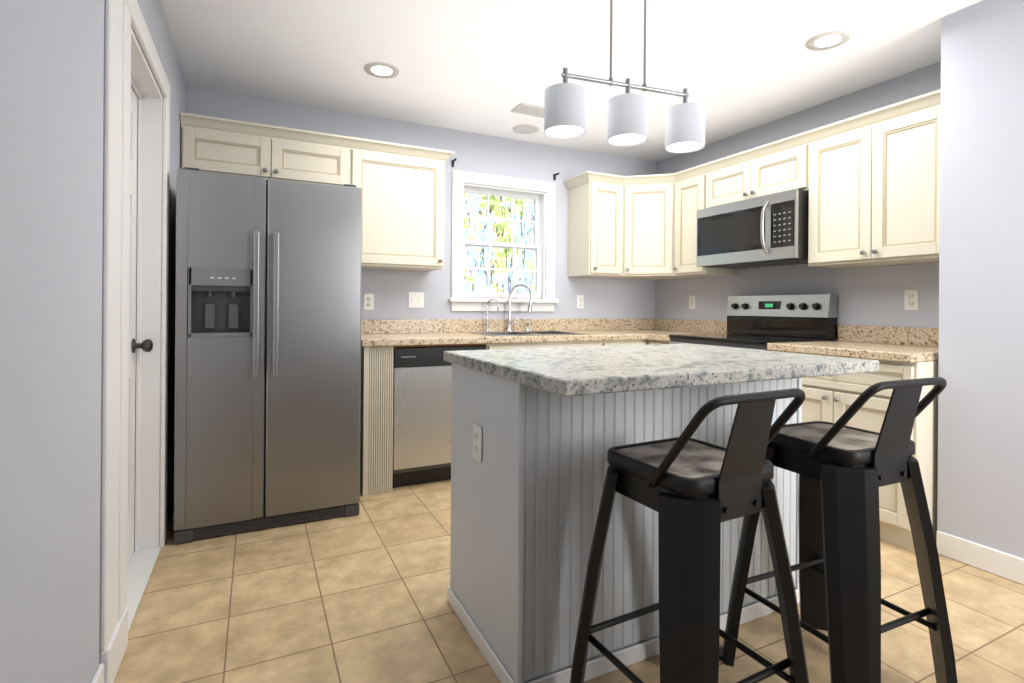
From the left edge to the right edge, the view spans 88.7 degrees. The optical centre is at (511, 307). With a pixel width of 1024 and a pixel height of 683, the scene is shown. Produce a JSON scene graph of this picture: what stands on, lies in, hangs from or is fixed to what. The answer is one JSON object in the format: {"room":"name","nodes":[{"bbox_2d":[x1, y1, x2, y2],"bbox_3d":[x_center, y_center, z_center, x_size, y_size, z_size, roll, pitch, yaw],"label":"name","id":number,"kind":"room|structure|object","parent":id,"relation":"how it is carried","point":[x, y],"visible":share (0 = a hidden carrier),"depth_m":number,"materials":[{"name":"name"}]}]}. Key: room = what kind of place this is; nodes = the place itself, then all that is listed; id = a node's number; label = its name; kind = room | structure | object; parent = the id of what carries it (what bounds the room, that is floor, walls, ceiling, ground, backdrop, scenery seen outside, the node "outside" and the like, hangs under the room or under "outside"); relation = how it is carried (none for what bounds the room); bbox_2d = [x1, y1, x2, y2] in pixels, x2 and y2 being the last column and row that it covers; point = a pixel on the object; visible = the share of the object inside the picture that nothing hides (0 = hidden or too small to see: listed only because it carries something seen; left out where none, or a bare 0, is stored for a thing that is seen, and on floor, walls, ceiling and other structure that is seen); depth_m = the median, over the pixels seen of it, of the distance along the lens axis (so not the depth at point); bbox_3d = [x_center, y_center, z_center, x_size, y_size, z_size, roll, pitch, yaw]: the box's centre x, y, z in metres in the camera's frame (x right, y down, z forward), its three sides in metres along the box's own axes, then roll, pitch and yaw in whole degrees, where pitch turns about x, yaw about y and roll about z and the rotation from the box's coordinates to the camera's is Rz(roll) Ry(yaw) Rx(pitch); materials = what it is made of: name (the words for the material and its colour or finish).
{"room":"kitchen","nodes":[
{"label":"kitchen","id":0,"kind":"room"},
{"bbox_2d":[0,0,186,682],"bbox_3d":[-0.831,-0.121,0.668,0.130,2.450,5.590,0,0,-26],"label":"wall","id":1,"kind":"structure","parent":0,"point":[51,158],"depth_m":1.13,"materials":[{"name":"grey paint"}]},
{"bbox_2d":[91,663,103,682],"bbox_3d":[-0.379,1.055,-0.114,0.014,0.105,3.520,0,0,-26],"label":"baseboard","id":2,"kind":"structure","parent":1,"relation":"attached to","point":[98,677],"depth_m":1.43,"materials":[{"name":"white wood"}]},
{"bbox_2d":[100,0,169,682],"bbox_3d":[-1.443,0.026,1.944,0.152,2.145,1.100,0,0,-26],"label":"door frame","id":3,"kind":"structure","parent":1,"relation":"attached to","point":[126,66],"depth_m":1.69,"materials":[{"name":"white wood"}]},
{"bbox_2d":[127,85,152,563],"bbox_3d":[-1.493,0.072,2.009,0.109,2.012,0.714,0,0,-26],"label":"door","id":4,"kind":"structure","parent":1,"relation":"in","point":[146,345],"depth_m":2.25,"materials":[{"name":"white wood"}]},
{"bbox_2d":[126,547,160,631],"bbox_3d":[-1.491,1.091,2.014,0.140,0.016,0.720,0,0,-26],"label":"door threshold sill","id":5,"kind":"structure","parent":1,"relation":"attached to","point":[140,565],"depth_m":2.11,"materials":[{"name":"white wood"}]},
{"bbox_2d":[187,86,655,319],"bbox_3d":[-0.368,-0.118,4.076,3.950,2.450,0.130,0,0,-26],"label":"wall","id":6,"kind":"structure","parent":0,"point":[610,298],"depth_m":3.98,"materials":[{"name":"grey paint"}]},
{"bbox_2d":[180,116,283,183],"bbox_3d":[-1.683,-0.895,3.172,0.516,0.275,0.330,0,0,-26],"label":"upper cabinet","id":7,"kind":"object","parent":6,"relation":"attached to","point":[207,146],"depth_m":3.03,"materials":[{"name":"beige wood"}]},
{"bbox_2d":[284,132,351,185],"bbox_3d":[-1.323,-0.893,3.348,0.516,0.275,0.330,0,0,-26],"label":"upper cabinet","id":8,"kind":"object","parent":6,"relation":"attached to","point":[314,159],"depth_m":3.23,"materials":[{"name":"beige wood"}]},
{"bbox_2d":[364,293,373,309],"bbox_3d":[-1.007,-0.038,3.687,0.070,0.115,0.008,0,0,-26],"label":"outlet","id":9,"kind":"object","parent":6,"relation":"attached to","point":[368,301],"visible":1,"depth_m":3.69,"materials":[{"name":"white plastic"}]},
{"bbox_2d":[352,140,447,270],"bbox_3d":[-0.811,-0.646,3.598,0.628,0.760,0.330,0,0,-26],"label":"upper cabinet","id":10,"kind":"object","parent":6,"relation":"attached to","point":[402,186],"depth_m":3.46,"materials":[{"name":"beige wood"}]},
{"bbox_2d":[408,292,423,307],"bbox_3d":[-0.700,-0.052,3.834,0.116,0.115,0.012,0,0,-26],"label":"switch plate","id":11,"kind":"object","parent":6,"relation":"attached to","point":[415,299],"visible":1,"depth_m":3.83,"materials":[{"name":"white plastic"}]},
{"bbox_2d":[448,158,558,311],"bbox_3d":[-0.067,-0.535,4.182,0.940,1.140,0.200,0,0,-26],"label":"window","id":12,"kind":"structure","parent":6,"relation":"in","point":[543,298],"depth_m":4.19,"materials":[{"name":"white wood"}]},
{"bbox_2d":[577,295,583,308],"bbox_3d":[0.581,-0.044,4.461,0.070,0.115,0.008,0,0,-26],"label":"electrical outlet","id":13,"kind":"object","parent":6,"relation":"attached to","point":[580,301],"visible":1,"depth_m":4.46,"materials":[{"name":"white plastic"}]},
{"bbox_2d":[567,173,618,278],"bbox_3d":[0.724,-0.634,4.325,0.381,0.760,0.371,0,0,-26],"label":"upper cabinet","id":14,"kind":"object","parent":6,"relation":"attached to","point":[593,201],"depth_m":4.20,"materials":[{"name":"beige wood"}]},
{"bbox_2d":[619,173,693,279],"bbox_3d":[1.155,-0.631,4.378,0.690,0.760,0.653,0,0,-26],"label":"upper cabinet","id":15,"kind":"object","parent":6,"relation":"attached to","point":[646,202],"depth_m":4.21,"materials":[{"name":"beige wood"}]},
{"bbox_2d":[113,480,1023,682],"bbox_3d":[0.847,1.167,1.564,3.950,0.100,5.720,0,0,-26],"label":"floor","id":16,"kind":"structure","parent":0,"point":[361,597],"depth_m":1.88,"materials":[{"name":"tile"}]},
{"bbox_2d":[174,167,361,543],"bbox_3d":[-1.351,0.225,2.954,0.835,1.749,0.926,0,0,-26],"label":"fridge","id":17,"kind":"object","parent":16,"relation":"on","point":[267,354],"visible":1,"depth_m":2.57,"materials":[{"name":"grey metal"}]},
{"bbox_2d":[392,345,486,487],"bbox_3d":[-0.563,0.676,3.520,0.600,0.859,0.584,0,0,-26],"label":"dishwasher","id":18,"kind":"object","parent":16,"relation":"on","point":[422,393],"visible":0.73,"depth_m":3.21,"materials":[{"name":"grey metal"}]},
{"bbox_2d":[548,339,646,347],"bbox_3d":[0.674,0.678,4.155,0.486,0.874,0.640,0,0,-26],"label":"base cabinet","id":19,"kind":"object","parent":16,"relation":"on","point":[605,342],"depth_m":3.78,"materials":[{"name":"beige wood"}]},
{"bbox_2d":[361,319,648,346],"bbox_3d":[0.232,0.167,3.907,2.749,0.140,0.695,0,0,-26],"label":"countertop","id":20,"kind":"structure","parent":19,"relation":"on","point":[374,332],"depth_m":3.83,"materials":[{"name":"stone"}]},
{"bbox_2d":[485,284,532,331],"bbox_3d":[-0.013,0.003,4.040,0.383,0.370,0.140,0,0,-26],"label":"faucet","id":21,"kind":"object","parent":20,"relation":"on","point":[511,324],"visible":1,"depth_m":4.06,"materials":[{"name":"silver metal"}]},
{"bbox_2d":[470,331,587,335],"bbox_3d":[0.119,0.289,3.858,0.744,0.201,0.454,0,0,-26],"label":"sink","id":22,"kind":"object","parent":20,"relation":"in","point":[517,333],"visible":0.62,"depth_m":3.97,"materials":[{"name":"silver metal"}]},
{"bbox_2d":[647,339,670,344],"bbox_3d":[1.364,0.684,3.983,0.640,0.874,0.255,0,0,-26],"label":"base cabinet","id":23,"kind":"object","parent":16,"relation":"on","point":[649,342],"depth_m":3.89,"materials":[{"name":"beige wood"}]},
{"bbox_2d":[649,319,730,340],"bbox_3d":[1.361,0.175,3.953,0.679,0.140,0.212,0,0,-26],"label":"countertop","id":24,"kind":"structure","parent":23,"relation":"on","point":[659,329],"depth_m":4.33,"materials":[{"name":"stone"}]},
{"bbox_2d":[444,343,878,682],"bbox_3d":[0.483,0.644,1.885,1.240,0.940,0.880,0,0,-26],"label":"kitchen island","id":25,"kind":"object","parent":16,"relation":"on","point":[556,423],"visible":0.77,"depth_m":1.61,"materials":[{"name":"white paint"}]},
{"bbox_2d":[473,423,481,461],"bbox_3d":[-0.115,0.447,1.731,0.008,0.115,0.070,0,0,-26],"label":"outlet","id":26,"kind":"object","parent":25,"relation":"attached to","point":[477,442],"visible":1,"depth_m":1.72,"materials":[{"name":"white plastic"}]},
{"bbox_2d":[570,388,808,682],"bbox_3d":[0.442,0.649,1.331,0.493,0.930,0.493,0,0,-26],"label":"stool","id":27,"kind":"object","parent":16,"relation":"on","point":[694,493],"visible":1,"depth_m":1.18,"materials":[{"name":"black metal"}]},
{"bbox_2d":[669,294,837,350],"bbox_3d":[1.547,0.504,3.489,0.730,1.175,0.784,0,0,-26],"label":"range","id":28,"kind":"object","parent":16,"relation":"on","point":[755,319],"visible":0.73,"depth_m":3.48,"materials":[{"name":"grey metal"}]},
{"bbox_2d":[719,377,957,682],"bbox_3d":[0.961,0.653,1.567,0.493,0.930,0.493,0,0,-26],"label":"stool","id":29,"kind":"object","parent":16,"relation":"on","point":[842,470],"visible":0.92,"depth_m":1.42,"materials":[{"name":"black metal"}]},
{"bbox_2d":[772,350,938,550],"bbox_3d":[1.930,0.688,2.824,0.640,0.874,0.736,0,0,-26],"label":"base cabinet","id":30,"kind":"object","parent":16,"relation":"on","point":[832,398],"depth_m":2.46,"materials":[{"name":"beige wood"}]},
{"bbox_2d":[767,325,938,362],"bbox_3d":[1.922,0.180,2.819,0.665,0.140,0.738,0,0,-26],"label":"countertop","id":31,"kind":"structure","parent":30,"relation":"on","point":[906,344],"depth_m":2.86,"materials":[{"name":"stone"}]},
{"bbox_2d":[160,0,982,162],"bbox_3d":[0.867,-1.383,1.564,3.950,0.100,5.720,0,0,-26],"label":"ceiling","id":32,"kind":"structure","parent":0,"point":[487,67],"depth_m":2.77,"materials":[{"name":"white paint"}]},
{"bbox_2d":[364,62,398,77],"bbox_3d":[-0.739,-1.341,2.973,0.196,0.006,0.196,0,0,-26],"label":"recessed light","id":33,"kind":"object","parent":32,"relation":"in","point":[380,70],"visible":1,"depth_m":2.97,"materials":[{"name":"white"}]},
{"bbox_2d":[513,125,538,133],"bbox_3d":[0.103,-1.335,3.939,0.196,0.006,0.196,0,0,-26],"label":"recessed light","id":34,"kind":"object","parent":32,"relation":"in","point":[525,129],"visible":0.96,"depth_m":3.94,"materials":[{"name":"white"}]},
{"bbox_2d":[511,103,543,117],"bbox_3d":[0.162,-1.331,3.567,0.300,0.012,0.160,0,0,-26],"label":"ceiling vent","id":35,"kind":"object","parent":32,"relation":"in","point":[529,110],"visible":0.6,"depth_m":3.54,"materials":[{"name":"white"}]},
{"bbox_2d":[544,0,704,152],"bbox_3d":[0.409,-0.961,1.845,0.622,0.748,0.139,0,0,-19],"label":"pendant light","id":36,"kind":"object","parent":32,"relation":"hanging from","point":[565,112],"visible":1,"depth_m":1.80,"materials":[{"name":"silver metal"}]},
{"bbox_2d":[805,30,850,50],"bbox_3d":[1.570,-1.323,2.604,0.196,0.006,0.196,0,0,-26],"label":"recessed light","id":37,"kind":"object","parent":32,"relation":"in","point":[827,40],"visible":1,"depth_m":2.60,"materials":[{"name":"white"}]},
{"bbox_2d":[655,61,940,340],"bbox_3d":[1.927,-0.100,3.727,0.130,2.450,2.510,0,0,-26],"label":"wall","id":38,"kind":"structure","parent":0,"point":[871,296],"depth_m":3.37,"materials":[{"name":"grey paint"}]},
{"bbox_2d":[689,295,694,308],"bbox_3d":[1.515,-0.040,4.410,0.008,0.115,0.070,0,0,-26],"label":"electrical outlet","id":39,"kind":"object","parent":38,"relation":"attached to","point":[691,301],"visible":1,"depth_m":4.41,"materials":[{"name":"white plastic"}]},
{"bbox_2d":[675,165,735,276],"bbox_3d":[1.467,-0.629,4.095,0.377,0.760,0.371,0,0,-26],"label":"upper cabinet","id":40,"kind":"object","parent":38,"relation":"attached to","point":[689,185],"depth_m":4.02,"materials":[{"name":"beige wood"}]},
{"bbox_2d":[703,157,738,208],"bbox_3d":[1.671,-0.858,3.733,0.331,0.298,0.458,0,0,-26],"label":"upper cabinet","id":41,"kind":"object","parent":38,"relation":"attached to","point":[721,181],"depth_m":3.73,"materials":[{"name":"beige wood"}]},
{"bbox_2d":[739,137,806,200],"bbox_3d":[1.820,-0.857,3.426,0.331,0.298,0.457,0,0,-26],"label":"upper cabinet","id":42,"kind":"object","parent":38,"relation":"attached to","point":[780,168],"depth_m":3.35,"materials":[{"name":"beige wood"}]},
{"bbox_2d":[696,189,808,268],"bbox_3d":[1.676,-0.496,3.547,0.477,0.415,0.788,0,0,-26],"label":"microwave","id":43,"kind":"object","parent":42,"relation":"attached to","point":[768,230],"visible":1,"depth_m":3.38,"materials":[{"name":"silver metal"}]},
{"bbox_2d":[807,97,940,267],"bbox_3d":[2.080,-0.624,2.890,0.331,0.760,0.735,0,0,-26],"label":"upper cabinet","id":44,"kind":"object","parent":38,"relation":"attached to","point":[869,181],"depth_m":2.79,"materials":[{"name":"beige wood"}]},
{"bbox_2d":[904,290,918,309],"bbox_3d":[2.236,-0.040,2.934,0.008,0.115,0.070,0,0,-26],"label":"electrical outlet","id":45,"kind":"object","parent":38,"relation":"attached to","point":[911,299],"visible":1,"depth_m":2.93,"materials":[{"name":"white plastic"}]},
{"bbox_2d":[937,0,1023,558],"bbox_3d":[2.921,-0.093,1.129,0.620,2.450,3.130,0,0,-26],"label":"wall","id":46,"kind":"structure","parent":0,"point":[980,499],"depth_m":2.26,"materials":[{"name":"grey paint"}]},
{"bbox_2d":[936,530,1023,584],"bbox_3d":[2.593,1.077,1.062,0.014,0.105,2.968,0,0,-26],"label":"baseboard","id":47,"kind":"structure","parent":46,"relation":"attached to","point":[990,560],"depth_m":2.24,"materials":[{"name":"white wood"}]},
{"label":"outside","id":48,"kind":"structure","parent":0,"visible":0},
{"bbox_2d":[463,192,535,292],"bbox_3d":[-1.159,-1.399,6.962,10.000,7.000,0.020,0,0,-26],"label":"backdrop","id":49,"kind":"structure","parent":48,"point":[499,263],"depth_m":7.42,"materials":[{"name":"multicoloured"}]}
]}

